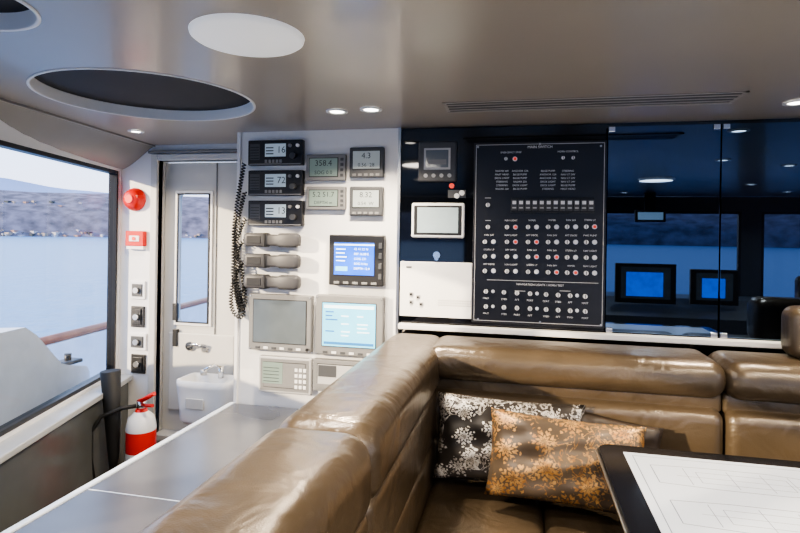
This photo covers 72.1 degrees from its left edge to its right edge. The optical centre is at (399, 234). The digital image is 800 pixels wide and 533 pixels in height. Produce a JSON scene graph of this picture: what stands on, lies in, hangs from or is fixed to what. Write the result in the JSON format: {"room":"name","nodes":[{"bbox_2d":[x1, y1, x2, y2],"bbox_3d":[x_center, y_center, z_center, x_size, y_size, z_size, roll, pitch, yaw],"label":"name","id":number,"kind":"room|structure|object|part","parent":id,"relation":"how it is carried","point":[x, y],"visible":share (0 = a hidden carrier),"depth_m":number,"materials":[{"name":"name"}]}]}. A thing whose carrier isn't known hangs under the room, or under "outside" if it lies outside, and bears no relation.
{"room":"control cabin","nodes":[
{"label":"control cabin","id":0,"kind":"room"},
{"bbox_2d":[0,120,121,441],"bbox_3d":[-1.773,0.499,2.547,0.061,2.149,2.088,1,0,-4],"label":"wall","id":1,"kind":"structure","parent":0,"point":[7,133],"depth_m":2.90,"materials":[{"name":"white paint"}]},
{"bbox_2d":[0,140,117,436],"bbox_3d":[-1.776,0.236,2.568,0.050,1.295,1.955,1,0,-4],"label":"window","id":2,"kind":"structure","parent":1,"relation":"in","point":[27,416],"depth_m":3.52,"materials":[{"name":"black plastic"}]},
{"bbox_2d":[0,374,132,532],"bbox_3d":[-1.733,1.224,2.541,0.160,0.700,2.068,1,0,-4],"label":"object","id":3,"kind":"structure","parent":1,"relation":"attached to","point":[49,459],"depth_m":2.70,"materials":[{"name":"grey metal"}]},
{"bbox_2d":[0,98,154,169],"bbox_3d":[-1.916,-0.499,0.921,0.429,0.160,5.392,1,0,6],"label":"trim","id":4,"kind":"structure","parent":1,"relation":"attached to","point":[89,142],"depth_m":2.85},
{"bbox_2d":[119,144,236,443],"bbox_3d":[-1.349,0.495,3.490,1.120,2.170,0.040,1,0,12],"label":"wall","id":5,"kind":"structure","parent":0,"point":[134,266],"depth_m":3.55,"materials":[{"name":"white paint"}]},
{"bbox_2d":[123,188,145,210],"bbox_3d":[-1.712,-0.229,3.515,0.148,0.148,0.070,1,0,12],"label":"beacon","id":6,"kind":"object","parent":5,"relation":"attached to","point":[134,199],"visible":1,"depth_m":3.50,"materials":[{"name":"red paint"}]},
{"bbox_2d":[125,231,146,248],"bbox_3d":[-1.694,0.033,3.524,0.133,0.117,0.044,1,0,12],"label":"fire alarm box","id":7,"kind":"object","parent":5,"relation":"attached to","point":[134,239],"visible":1,"depth_m":3.51,"materials":[{"name":"red paint"}]},
{"bbox_2d":[129,333,146,350],"bbox_3d":[-1.688,0.686,3.526,0.125,0.109,0.034,1,0,12],"label":"wall switch","id":8,"kind":"object","parent":5,"relation":"attached to","point":[137,341],"visible":1,"depth_m":3.52,"materials":[{"name":"white plastic"}]},
{"bbox_2d":[131,306,144,327],"bbox_3d":[-1.688,0.525,3.526,0.096,0.135,0.034,1,0,12],"label":"wall switch","id":9,"kind":"object","parent":5,"relation":"attached to","point":[137,312],"visible":1,"depth_m":3.52,"materials":[{"name":"black plastic"}]},
{"bbox_2d":[130,281,145,298],"bbox_3d":[-1.688,0.354,3.527,0.110,0.116,0.034,1,0,12],"label":"wall switch","id":10,"kind":"object","parent":5,"relation":"attached to","point":[137,288],"visible":1,"depth_m":3.52,"materials":[{"name":"white plastic"}]},
{"bbox_2d":[131,354,145,373],"bbox_3d":[-1.684,0.827,3.524,0.103,0.122,0.034,1,0,12],"label":"wall switch","id":11,"kind":"object","parent":5,"relation":"attached to","point":[138,361],"visible":1,"depth_m":3.52,"materials":[{"name":"black plastic"}]},
{"bbox_2d":[147,149,236,440],"bbox_3d":[-1.269,0.390,3.488,0.685,1.842,0.130,1,0,12],"label":"door frame","id":12,"kind":"structure","parent":5,"relation":"attached to","point":[219,155],"depth_m":3.50,"materials":[{"name":"white metal"}]},
{"bbox_2d":[162,162,236,430],"bbox_3d":[-1.258,0.401,3.536,0.557,1.730,0.035,1,0,12],"label":"door","id":13,"kind":"structure","parent":5,"relation":"in","point":[179,176],"depth_m":3.52,"materials":[{"name":"beige paint"}]},
{"bbox_2d":[168,163,233,409],"bbox_3d":[-1.266,0.336,3.500,0.465,1.590,0.078,1,0,15],"label":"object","id":14,"kind":"structure","parent":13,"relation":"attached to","point":[189,353],"depth_m":3.51,"materials":[{"name":"white paint"}]},
{"bbox_2d":[176,363,233,423],"bbox_3d":[-1.151,0.945,3.298,0.332,0.342,0.210,1,0,12],"label":"basin","id":15,"kind":"object","parent":5,"relation":"attached to","point":[200,394],"visible":0.79,"depth_m":3.22,"materials":[{"name":"white plastic"}]},
{"bbox_2d":[233,128,401,408],"bbox_3d":[-0.417,0.519,3.104,0.917,2.150,0.392,1,0,12],"label":"panel","id":16,"kind":"object","parent":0,"point":[317,229],"visible":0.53,"depth_m":2.92,"materials":[{"name":"white paint"}]},
{"bbox_2d":[229,192,300,318],"bbox_3d":[-0.726,0.112,2.939,0.416,0.692,0.090,1,0,12],"label":"handset","id":17,"kind":"object","parent":16,"relation":"attached to","point":[288,261],"visible":0.98,"depth_m":2.91,"materials":[{"name":"black plastic"}]},
{"bbox_2d":[231,217,300,311],"bbox_3d":[-0.723,0.164,2.938,0.412,0.517,0.090,1,0,12],"label":"handset","id":18,"kind":"object","parent":16,"relation":"attached to","point":[259,281],"visible":0.96,"depth_m":2.90,"materials":[{"name":"black plastic"}]},
{"bbox_2d":[231,162,300,310],"bbox_3d":[-0.718,0.010,2.937,0.401,0.800,0.090,1,0,12],"label":"handset","id":19,"kind":"object","parent":16,"relation":"attached to","point":[291,240],"visible":0.97,"depth_m":2.91,"materials":[{"name":"black plastic"}]},
{"bbox_2d":[248,139,304,165],"bbox_3d":[-0.667,-0.441,2.946,0.314,0.135,0.054,1,0,12],"label":"radio","id":20,"kind":"object","parent":16,"relation":"attached to","point":[260,152],"visible":1,"depth_m":2.94,"materials":[{"name":"black plastic"}]},
{"bbox_2d":[248,170,304,195],"bbox_3d":[-0.667,-0.278,2.945,0.314,0.135,0.054,1,0,12],"label":"radio","id":21,"kind":"object","parent":16,"relation":"attached to","point":[264,182],"visible":1,"depth_m":2.93,"materials":[{"name":"black plastic"}]},
{"bbox_2d":[248,201,304,225],"bbox_3d":[-0.667,-0.116,2.945,0.314,0.135,0.054,1,0,12],"label":"radio","id":22,"kind":"object","parent":16,"relation":"attached to","point":[260,213],"visible":1,"depth_m":2.93,"materials":[{"name":"black plastic"}]},
{"bbox_2d":[249,293,313,352],"bbox_3d":[-0.638,0.469,2.940,0.359,0.302,0.046,1,0,12],"label":"monitor","id":23,"kind":"object","parent":16,"relation":"attached to","point":[277,322],"visible":1,"depth_m":2.92,"materials":[{"name":"grey plastic"}]},
{"bbox_2d":[259,355,312,394],"bbox_3d":[-0.613,0.747,2.940,0.300,0.193,0.034,1,0,12],"label":"keypad","id":24,"kind":"object","parent":16,"relation":"attached to","point":[278,374],"visible":1,"depth_m":2.92,"materials":[{"name":"white plastic"}]},
{"bbox_2d":[306,154,346,180],"bbox_3d":[-0.388,-0.355,2.895,0.218,0.138,0.034,1,0,12],"label":"display","id":25,"kind":"object","parent":16,"relation":"attached to","point":[319,167],"visible":1,"depth_m":2.88,"materials":[{"name":"black plastic"}]},
{"bbox_2d":[306,187,346,209],"bbox_3d":[-0.388,-0.193,2.894,0.218,0.122,0.034,1,0,12],"label":"display","id":26,"kind":"object","parent":16,"relation":"attached to","point":[317,198],"visible":1,"depth_m":2.88,"materials":[{"name":"black plastic"}]},
{"bbox_2d":[313,358,359,390],"bbox_3d":[-0.320,0.736,2.868,0.281,0.168,0.050,1,0,12],"label":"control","id":27,"kind":"object","parent":16,"relation":"attached to","point":[326,371],"visible":0.44,"depth_m":2.87,"materials":[{"name":"white plastic"}]},
{"bbox_2d":[315,294,384,356],"bbox_3d":[-0.262,0.471,2.857,0.366,0.314,0.046,1,0,12],"label":"monitor","id":28,"kind":"object","parent":16,"relation":"attached to","point":[346,325],"visible":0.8,"depth_m":2.84,"materials":[{"name":"grey plastic"}]},
{"bbox_2d":[329,235,385,286],"bbox_3d":[-0.222,0.130,2.846,0.294,0.261,0.054,1,0,12],"label":"echo sounder","id":29,"kind":"object","parent":16,"relation":"attached to","point":[354,260],"visible":1,"depth_m":2.82,"materials":[{"name":"black plastic"}]},
{"bbox_2d":[349,187,383,215],"bbox_3d":[-0.173,-0.174,2.847,0.178,0.151,0.033,1,0,12],"label":"display","id":30,"kind":"object","parent":16,"relation":"attached to","point":[364,201],"visible":1,"depth_m":2.83,"materials":[{"name":"black plastic"}]},
{"bbox_2d":[349,147,384,177],"bbox_3d":[-0.171,-0.375,2.847,0.184,0.156,0.033,1,0,12],"label":"display","id":31,"kind":"object","parent":16,"relation":"attached to","point":[365,162],"visible":1,"depth_m":2.83,"materials":[{"name":"black plastic"}]},
{"bbox_2d":[0,0,799,144],"bbox_3d":[0.817,-0.553,0.303,6.550,0.030,5.340,1,0,12],"label":"ceiling","id":32,"kind":"structure","parent":0,"point":[404,59],"depth_m":1.70,"materials":[{"name":"beige paint"}]},
{"bbox_2d":[0,0,40,31],"bbox_3d":[-1.094,-0.592,1.337,0.372,0.058,0.372,1,0,12],"label":"ring","id":33,"kind":"object","parent":32,"relation":"in","point":[15,15],"depth_m":1.50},
{"bbox_2d":[128,130,143,132],"bbox_3d":[-1.452,-0.568,3.024,0.084,0.006,0.084,1,0,12],"label":"recessed light","id":34,"kind":"object","parent":32,"relation":"in","point":[131,131],"visible":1,"depth_m":3.01,"materials":[{"name":"white plastic"}]},
{"bbox_2d":[26,68,255,120],"bbox_3d":[-1.039,-0.592,2.288,0.852,0.058,0.852,1,0,12],"label":"ceiling hatch","id":35,"kind":"object","parent":32,"relation":"in","point":[131,93],"depth_m":2.37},
{"bbox_2d":[188,13,304,56],"bbox_3d":[-0.424,-0.549,1.535,0.312,0.014,0.312,1,0,12],"label":"ceiling light panel","id":36,"kind":"object","parent":32,"relation":"in","point":[248,35],"depth_m":1.49,"materials":[{"name":"white plastic"}]},
{"bbox_2d":[326,109,347,114],"bbox_3d":[-0.282,-0.551,2.458,0.098,0.006,0.098,1,0,12],"label":"recessed light","id":37,"kind":"object","parent":32,"relation":"in","point":[330,111],"visible":1,"depth_m":2.46,"materials":[{"name":"white plastic"}]},
{"bbox_2d":[360,107,381,112],"bbox_3d":[-0.127,-0.548,2.409,0.098,0.006,0.098,1,0,12],"label":"recessed light","id":38,"kind":"object","parent":32,"relation":"in","point":[363,109],"visible":1,"depth_m":2.41,"materials":[{"name":"white plastic"}]},
{"bbox_2d":[442,91,749,112],"bbox_3d":[0.751,-0.536,2.237,1.142,0.006,0.180,1,0,12],"label":"grille","id":39,"kind":"object","parent":32,"relation":"in","point":[711,98],"depth_m":2.23,"materials":[{"name":"grey metal"}]},
{"bbox_2d":[782,99,799,105],"bbox_3d":[1.571,-0.523,2.177,0.098,0.006,0.098,1,0,12],"label":"recessed light","id":40,"kind":"object","parent":32,"relation":"in","point":[791,102],"visible":1,"depth_m":2.19,"materials":[{"name":"white plastic"}]},
{"bbox_2d":[400,118,799,355],"bbox_3d":[2.285,0.559,2.532,4.608,2.150,0.350,1,0,12],"label":"wall","id":41,"kind":"structure","parent":0,"point":[706,350],"depth_m":2.60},
{"bbox_2d":[399,124,606,331],"bbox_3d":[0.491,-0.042,2.733,0.996,0.989,0.030,1,0,12],"label":"wall panel","id":42,"kind":"object","parent":41,"relation":"attached to","point":[456,250],"visible":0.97,"depth_m":2.76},
{"bbox_2d":[400,252,471,318],"bbox_3d":[0.179,0.249,2.774,0.365,0.332,0.022,1,0,12],"label":"panel","id":43,"kind":"object","parent":42,"relation":"attached to","point":[427,289],"visible":1,"depth_m":2.77,"materials":[{"name":"white plastic"}]},
{"bbox_2d":[418,141,456,181],"bbox_3d":[0.188,-0.370,2.770,0.194,0.203,0.030,1,0,12],"label":"display","id":44,"kind":"object","parent":42,"relation":"attached to","point":[437,160],"visible":1,"depth_m":2.76,"materials":[{"name":"black plastic"}]},
{"bbox_2d":[411,203,464,237],"bbox_3d":[0.191,-0.073,2.771,0.270,0.177,0.025,1,0,12],"label":"panel","id":45,"kind":"object","parent":42,"relation":"attached to","point":[429,220],"visible":1,"depth_m":2.76,"materials":[{"name":"white plastic"}]},
{"bbox_2d":[448,183,465,198],"bbox_3d":[0.284,-0.221,2.756,0.091,0.076,0.014,1,0,12],"label":"lamps","id":46,"kind":"object","parent":42,"relation":"attached to","point":[456,194],"visible":1,"depth_m":2.76,"materials":[{"name":"white plastic"}]},
{"bbox_2d":[472,140,606,327],"bbox_3d":[0.666,-0.008,2.661,0.626,0.890,0.036,1,0,12],"label":"switch panel","id":47,"kind":"object","parent":42,"relation":"attached to","point":[539,208],"visible":1,"depth_m":2.66,"materials":[{"name":"black plastic"}]},
{"bbox_2d":[605,124,720,337],"bbox_3d":[1.218,-0.023,2.560,0.485,0.977,0.020,1,0,12],"label":"glass panel","id":48,"kind":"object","parent":41,"relation":"attached to","point":[663,181],"depth_m":2.56,"materials":[{"name":"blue glass"}]},
{"bbox_2d":[718,121,799,340],"bbox_3d":[1.817,-0.014,2.429,0.729,0.977,0.020,1,0,12],"label":"glass panel","id":49,"kind":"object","parent":41,"relation":"attached to","point":[759,259],"depth_m":2.47,"materials":[{"name":"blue glass"}]},
{"bbox_3d":[0.669,1.640,0.359,7.000,0.060,5.600,1,0,12],"label":"floor","id":50,"kind":"structure","parent":0,"visible":0},
{"bbox_2d":[92,369,156,479],"bbox_3d":[-1.565,1.180,3.192,0.363,0.794,0.240,1,0,-1],"label":"fire extinguisher","id":51,"kind":"object","parent":50,"relation":"on","point":[141,426],"visible":0.64,"depth_m":3.14,"materials":[{"name":"red paint"}]},
{"bbox_2d":[1,402,297,532],"bbox_3d":[-0.753,1.242,1.736,0.900,0.654,2.416,1,0,12],"label":"countertop","id":52,"kind":"structure","parent":50,"relation":"on","point":[132,495],"depth_m":2.08,"materials":[{"name":"grey laminate"}]},
{"bbox_2d":[139,305,799,532],"bbox_3d":[1.665,0.960,1.186,4.041,1.330,2.362,1,0,12],"label":"sofa","id":53,"kind":"object","parent":50,"relation":"on","point":[360,456],"visible":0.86,"depth_m":2.10,"materials":[{"name":"brown leather"}]},
{"bbox_3d":[0.317,1.135,2.123,0.460,0.180,0.590,1,0,12],"label":"seat corner","id":54,"kind":"part","parent":53,"relation":"part of","materials":[{"name":"brown leather"}]},
{"bbox_2d":[433,391,584,480],"bbox_3d":[0.445,0.842,2.244,0.606,0.351,0.172,1,0,12],"label":"throw pillow","id":55,"kind":"object","parent":53,"relation":"on","point":[465,433],"visible":0.48,"depth_m":2.23,"materials":[{"name":"black fabric"}]},
{"bbox_2d":[484,407,645,513],"bbox_3d":[0.624,0.855,2.082,0.578,0.312,0.208,1,0,19],"label":"throw pillow","id":56,"kind":"object","parent":53,"relation":"on","point":[534,457],"visible":0.84,"depth_m":2.04,"materials":[{"name":"brown fabric"}]},
{"bbox_2d":[580,411,663,448],"bbox_3d":[0.837,0.878,2.189,0.391,0.341,0.140,1,0,21],"label":"throw pillow","id":57,"kind":"object","parent":53,"relation":"on","point":[653,435],"visible":0.12,"depth_m":2.18,"materials":[{"name":"brown fabric"}]},
{"bbox_2d":[596,444,799,532],"bbox_3d":[1.135,1.176,1.065,1.270,0.882,1.520,1,0,12],"label":"table","id":58,"kind":"object","parent":50,"relation":"on","point":[652,490],"visible":1,"depth_m":1.57,"materials":[{"name":"paint"}]},
{"label":"outside","id":59,"kind":"structure","parent":0,"visible":0},
{"bbox_2d":[0,190,207,237],"bbox_3d":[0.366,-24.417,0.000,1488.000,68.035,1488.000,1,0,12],"label":"hillside","id":60,"kind":"structure","parent":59,"point":[33,214],"depth_m":562.14,"materials":[{"name":"stone"}]},
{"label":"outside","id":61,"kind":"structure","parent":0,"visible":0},
{"bbox_2d":[0,177,108,193],"bbox_3d":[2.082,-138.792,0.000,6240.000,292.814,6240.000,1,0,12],"label":"mountain range","id":62,"kind":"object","parent":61,"point":[5,183],"visible":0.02,"depth_m":2514.41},
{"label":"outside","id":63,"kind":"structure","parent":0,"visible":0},
{"bbox_2d":[0,236,207,337],"bbox_3d":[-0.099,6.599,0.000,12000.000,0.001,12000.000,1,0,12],"label":"sea","id":64,"kind":"structure","parent":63,"point":[49,285],"depth_m":72.08,"materials":[{"name":"blue liquid"}]},
{"bbox_3d":[4.029,0.586,-0.406,0.060,2.149,5.340,1,0,12],"label":"wall","id":65,"kind":"structure","parent":0,"visible":0},
{"bbox_2d":[398,322,781,348],"bbox_3d":[2.240,0.495,2.306,4.600,0.027,0.050,1,0,12],"label":"trim","id":66,"kind":"structure","parent":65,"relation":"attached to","point":[410,326],"depth_m":2.58,"materials":[{"name":"white paint"}]},
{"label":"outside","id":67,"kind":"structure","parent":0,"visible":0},
{"bbox_2d":[0,297,206,425],"bbox_3d":[-2.059,1.159,4.544,1.385,1.420,6.000,1,0,12],"label":"deck","id":68,"kind":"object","parent":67,"point":[34,370],"visible":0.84,"depth_m":3.08,"materials":[{"name":"white paint"}]},
{"bbox_3d":[-2.496,1.197,4.589,0.064,0.932,4.131,1,0,6],"label":"bulwark rail","id":69,"kind":"part","parent":68,"relation":"part of","materials":[{"name":"brown wood"}]}
]}

